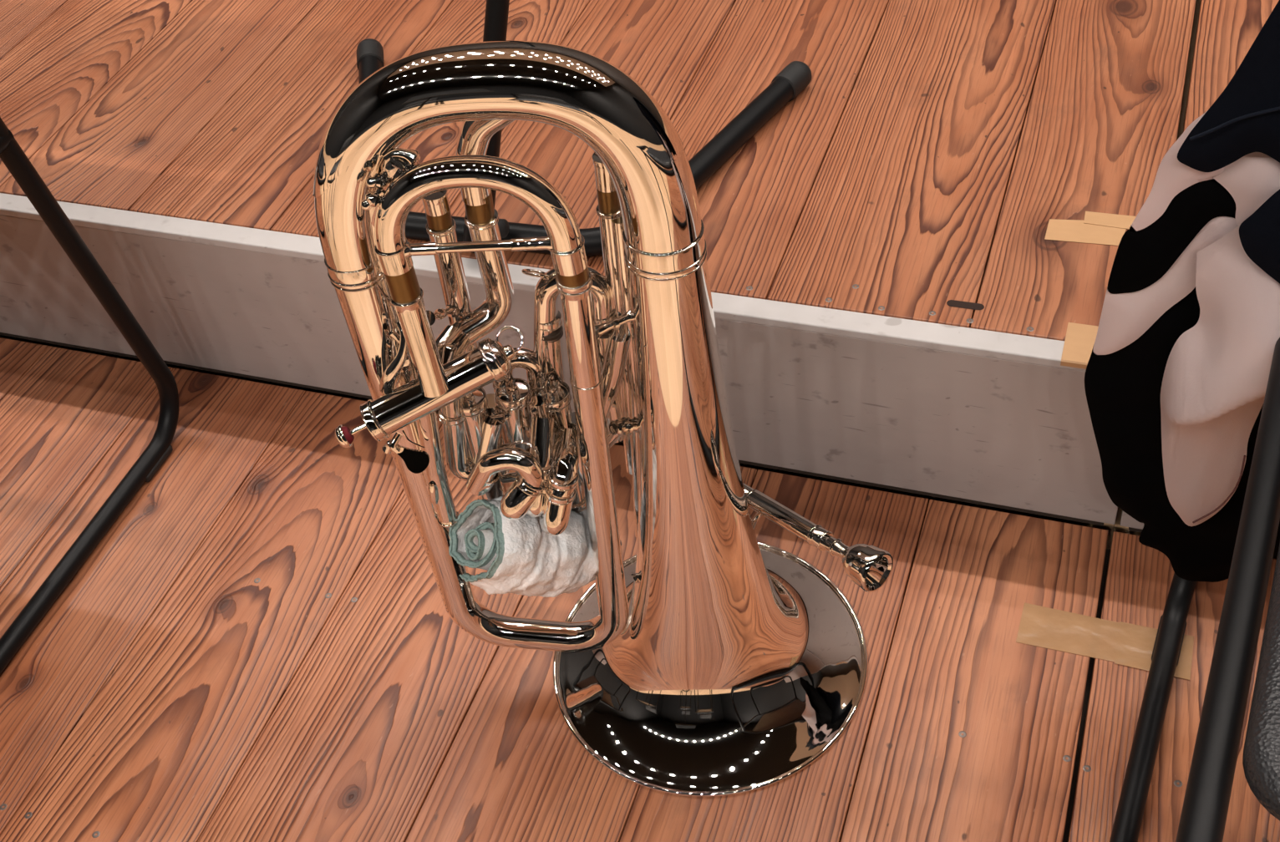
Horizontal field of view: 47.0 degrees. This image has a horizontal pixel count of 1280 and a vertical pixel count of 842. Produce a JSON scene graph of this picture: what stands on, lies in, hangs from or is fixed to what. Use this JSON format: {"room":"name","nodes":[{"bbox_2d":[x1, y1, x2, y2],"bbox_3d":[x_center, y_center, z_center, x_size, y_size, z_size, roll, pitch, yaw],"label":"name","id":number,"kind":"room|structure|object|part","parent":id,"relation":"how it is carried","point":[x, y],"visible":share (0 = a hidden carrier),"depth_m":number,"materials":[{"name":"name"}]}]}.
{"room":"concert stage","nodes":[
{"label":"concert stage","id":0,"kind":"room"},
{"bbox_2d":[0,0,1277,559],"bbox_3d":[0.663,-0.815,2.798,16.000,0.101,11.400,10,47,17],"label":"gap","id":1,"kind":"structure","parent":0,"point":[1116,527],"depth_m":2.07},
{"bbox_2d":[0,337,1279,841],"bbox_3d":[-0.056,0.373,1.457,5.000,0.210,0.758,10,47,17],"label":"floor","id":2,"kind":"structure","parent":0,"point":[263,644],"depth_m":1.45,"materials":[{"name":"brown wood"}]},
{"bbox_2d":[0,116,179,674],"bbox_3d":[-0.877,-0.122,1.342,0.464,0.810,0.591,10,47,17],"label":"chair","id":3,"kind":"object","parent":2,"relation":"on","point":[12,154],"visible":1,"depth_m":1.57,"materials":[{"name":"black metal"}]},
{"bbox_3d":[-0.892,-0.128,1.290,0.458,0.022,0.521,10,47,17],"label":"seat rail","id":4,"kind":"part","parent":3,"relation":"part of","materials":[{"name":"black metal"}]},
{"bbox_2d":[0,0,1196,526],"bbox_3d":[-0.455,-1.206,2.820,2.954,0.239,2.942,10,47,17],"label":"stage riser","id":5,"kind":"object","parent":2,"relation":"on","point":[893,307],"visible":0.8,"depth_m":1.68,"materials":[{"name":"brown wood"}]},
{"bbox_3d":[-0.452,-1.198,2.834,2.934,0.208,2.912,10,47,17],"label":"riser frame","id":6,"kind":"part","parent":5,"relation":"part of","materials":[{"name":"brown"}]},
{"bbox_3d":[-0.917,-0.210,1.864,2.954,0.203,0.027,10,47,17],"label":"panel","id":7,"kind":"part","parent":5,"relation":"part of","materials":[{"name":"grey paint"}]},
{"bbox_2d":[356,0,812,256],"bbox_3d":[-0.168,-0.582,1.422,0.578,0.778,0.403,10,47,17],"label":"stand","id":8,"kind":"object","parent":5,"relation":"on","point":[796,76],"visible":0.32,"depth_m":1.61,"materials":[{"name":"black metal"}]},
{"bbox_3d":[-0.159,-0.265,1.507,0.033,0.192,0.091,32,57,33],"label":"post","id":9,"kind":"part","parent":8,"relation":"part of","materials":[{"name":"metal"}]},
{"bbox_3d":[-0.106,-0.603,1.303,0.022,0.594,0.222,32,57,33],"label":"post","id":10,"kind":"part","parent":8,"relation":"part of","materials":[{"name":"black metal"}]},
{"bbox_3d":[-0.147,-0.200,1.523,0.023,0.021,0.020,19,50,24],"label":"clamp knob","id":11,"kind":"part","parent":8,"relation":"part of","materials":[{"name":"black rubber"}]},
{"bbox_2d":[1060,322,1098,369],"bbox_3d":[0.415,-0.070,1.383,0.033,0.007,0.055,10,47,17],"label":"tape","id":12,"kind":"object","parent":5,"relation":"attached to","point":[1079,341],"visible":0.66,"depth_m":1.38,"materials":[{"name":"beige paper"}]},
{"bbox_2d":[1044,218,1126,245],"bbox_3d":[0.454,-0.194,1.498,0.077,0.001,0.045,10,47,17],"label":"tape","id":13,"kind":"object","parent":5,"relation":"on","point":[1073,231],"visible":0.79,"depth_m":1.50,"materials":[{"name":"beige paper"}]},
{"bbox_2d":[1083,211,1136,229],"bbox_3d":[0.493,-0.203,1.501,0.080,0.001,0.024,10,47,17],"label":"tape","id":14,"kind":"object","parent":5,"relation":"on","point":[1123,221],"visible":0.64,"depth_m":1.51,"materials":[{"name":"beige paper"}]},
{"bbox_2d":[312,40,893,797],"bbox_3d":[-0.015,-0.008,1.200,0.427,0.680,0.305,-3,45,5],"label":"euphonium","id":15,"kind":"object","parent":2,"relation":"on","point":[713,659],"visible":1,"depth_m":1.18,"materials":[{"name":"silver metal"}]},
{"bbox_3d":[-0.219,0.007,1.143,0.020,0.010,0.004,-15,45,-8],"label":"stem","id":16,"kind":"part","parent":15,"relation":"part of","materials":[{"name":"silver metal"}]},
{"bbox_3d":[-0.184,-0.063,1.119,0.012,0.015,0.006,-3,45,5],"label":"lever rod","id":17,"kind":"part","parent":15,"relation":"part of","materials":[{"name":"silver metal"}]},
{"bbox_3d":[-0.194,0.017,1.171,0.008,0.017,0.013,16,49,23],"label":"lever arm","id":18,"kind":"part","parent":15,"relation":"part of","materials":[{"name":"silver metal"}]},
{"bbox_3d":[-0.165,-0.172,1.015,0.026,0.017,0.013,-14,45,-6],"label":"lyre post","id":19,"kind":"part","parent":15,"relation":"part of","materials":[{"name":"silver metal"}]},
{"bbox_3d":[-0.183,0.030,1.178,0.030,0.018,0.014,5,46,12],"label":"thumb lever","id":20,"kind":"part","parent":15,"relation":"part of","materials":[{"name":"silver metal"}]},
{"bbox_3d":[-0.163,-0.057,1.100,0.021,0.086,0.032,-24,47,-16],"label":"slide leg","id":21,"kind":"part","parent":15,"relation":"part of","materials":[{"name":"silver metal"}]},
{"bbox_3d":[-0.159,-0.024,1.138,0.104,0.056,0.030,-15,45,-8],"label":"valve casing","id":22,"kind":"part","parent":15,"relation":"part of","materials":[{"name":"silver metal"}]},
{"bbox_3d":[-0.135,0.027,1.256,0.026,0.122,0.026,-3,45,5],"label":"valve casing","id":23,"kind":"part","parent":15,"relation":"part of","materials":[{"name":"silver metal"}]},
{"bbox_3d":[-0.109,-0.005,1.202,0.007,0.007,0.009,-20,46,-12],"label":"stop knob","id":24,"kind":"part","parent":15,"relation":"part of","materials":[{"name":"silver metal"}]},
{"bbox_3d":[-0.098,0.021,1.250,0.026,0.122,0.026,-3,45,5],"label":"valve casing","id":25,"kind":"part","parent":15,"relation":"part of","materials":[{"name":"silver metal"}]},
{"bbox_3d":[-0.086,-0.009,1.194,0.007,0.007,0.009,-20,46,-12],"label":"stop knob","id":26,"kind":"part","parent":15,"relation":"part of","materials":[{"name":"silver metal"}]},
{"bbox_2d":[448,496,621,597],"bbox_3d":[-0.090,0.105,1.286,0.149,0.147,0.082,-30,49,-21],"label":"rolled towel","id":27,"kind":"object","parent":15,"relation":"in","point":[518,557],"visible":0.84,"depth_m":1.25,"materials":[{"name":"white fabric"}]},
{"bbox_3d":[-0.065,0.023,1.249,0.026,0.122,0.026,-3,45,5],"label":"valve casing","id":28,"kind":"part","parent":15,"relation":"part of","materials":[{"name":"silver metal"}]},
{"bbox_3d":[-0.047,-0.091,1.077,0.024,0.029,0.024,-3,45,5],"label":"slide leg","id":29,"kind":"part","parent":15,"relation":"part of","materials":[{"name":"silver metal"}]},
{"bbox_2d":[1015,603,1119,661],"bbox_3d":[0.430,0.206,1.410,0.131,0.001,0.050,10,47,17],"label":"tape","id":30,"kind":"object","parent":2,"relation":"on","point":[1041,627],"visible":0.64,"depth_m":1.41,"materials":[{"name":"brown paper"}]},
{"bbox_2d":[1114,621,1193,680],"bbox_3d":[0.485,0.216,1.390,0.068,0.001,0.052,10,47,17],"label":"tape","id":31,"kind":"object","parent":2,"relation":"on","point":[1135,643],"visible":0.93,"depth_m":1.39,"materials":[{"name":"brown paper"}]},
{"bbox_2d":[1109,337,1279,841],"bbox_3d":[0.571,0.125,0.892,0.464,0.810,0.727,13,48,20],"label":"chair","id":32,"kind":"object","parent":2,"relation":"on","point":[1207,795],"visible":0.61,"depth_m":0.86,"materials":[{"name":"black metal"}]},
{"bbox_3d":[0.390,0.215,1.066,0.051,0.473,0.661,13,48,20],"label":"leg frame","id":33,"kind":"part","parent":32,"relation":"part of","materials":[{"name":"black metal"}]},
{"bbox_2d":[1084,0,1279,582],"bbox_3d":[0.583,-0.138,1.058,0.466,0.723,0.266,10,47,17],"label":"jacket","id":34,"kind":"object","parent":32,"relation":"hanging from","point":[1176,375],"visible":0.96,"depth_m":1.07,"materials":[{"name":"black fabric"}]},
{"bbox_2d":[1160,218,1279,526],"bbox_3d":[0.434,-0.010,1.092,0.093,0.314,0.042,10,47,17],"label":"sleeve","id":35,"kind":"object","parent":34,"relation":"hanging from","point":[1215,380],"depth_m":1.06,"materials":[{"name":"white fabric"}]},
{"bbox_2d":[1212,152,1279,225],"bbox_3d":[0.415,-0.153,0.989,0.065,0.071,0.008,10,47,17],"label":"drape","id":36,"kind":"object","parent":34,"relation":"hanging from","point":[1244,181],"depth_m":0.99,"materials":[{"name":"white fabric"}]},
{"bbox_3d":[0.542,0.138,0.824,0.404,0.022,0.601,13,48,20],"label":"seat rail","id":37,"kind":"part","parent":32,"relation":"part of","materials":[{"name":"black metal"}]},
{"bbox_3d":[0.565,0.078,0.846,0.358,0.040,0.475,13,48,20],"label":"seat","id":38,"kind":"part","parent":32,"relation":"part of","materials":[{"name":"grey plastic"}]},
{"bbox_2d":[1120,0,1279,533],"bbox_3d":[1.907,-0.809,2.093,2.042,0.239,2.942,10,47,17],"label":"stage riser","id":39,"kind":"object","parent":2,"relation":"on","point":[1226,30],"visible":0.11,"depth_m":1.71,"materials":[{"name":"brown wood"}]},
{"bbox_3d":[1.445,0.188,1.137,2.042,0.203,0.027,10,47,17],"label":"panel","id":40,"kind":"part","parent":39,"relation":"part of","materials":[{"name":"grey paint"}]},
{"bbox_3d":[1.910,-0.801,2.107,2.022,0.208,2.912,10,47,17],"label":"riser frame","id":41,"kind":"part","parent":39,"relation":"part of","materials":[{"name":"brown metal"}]}
]}

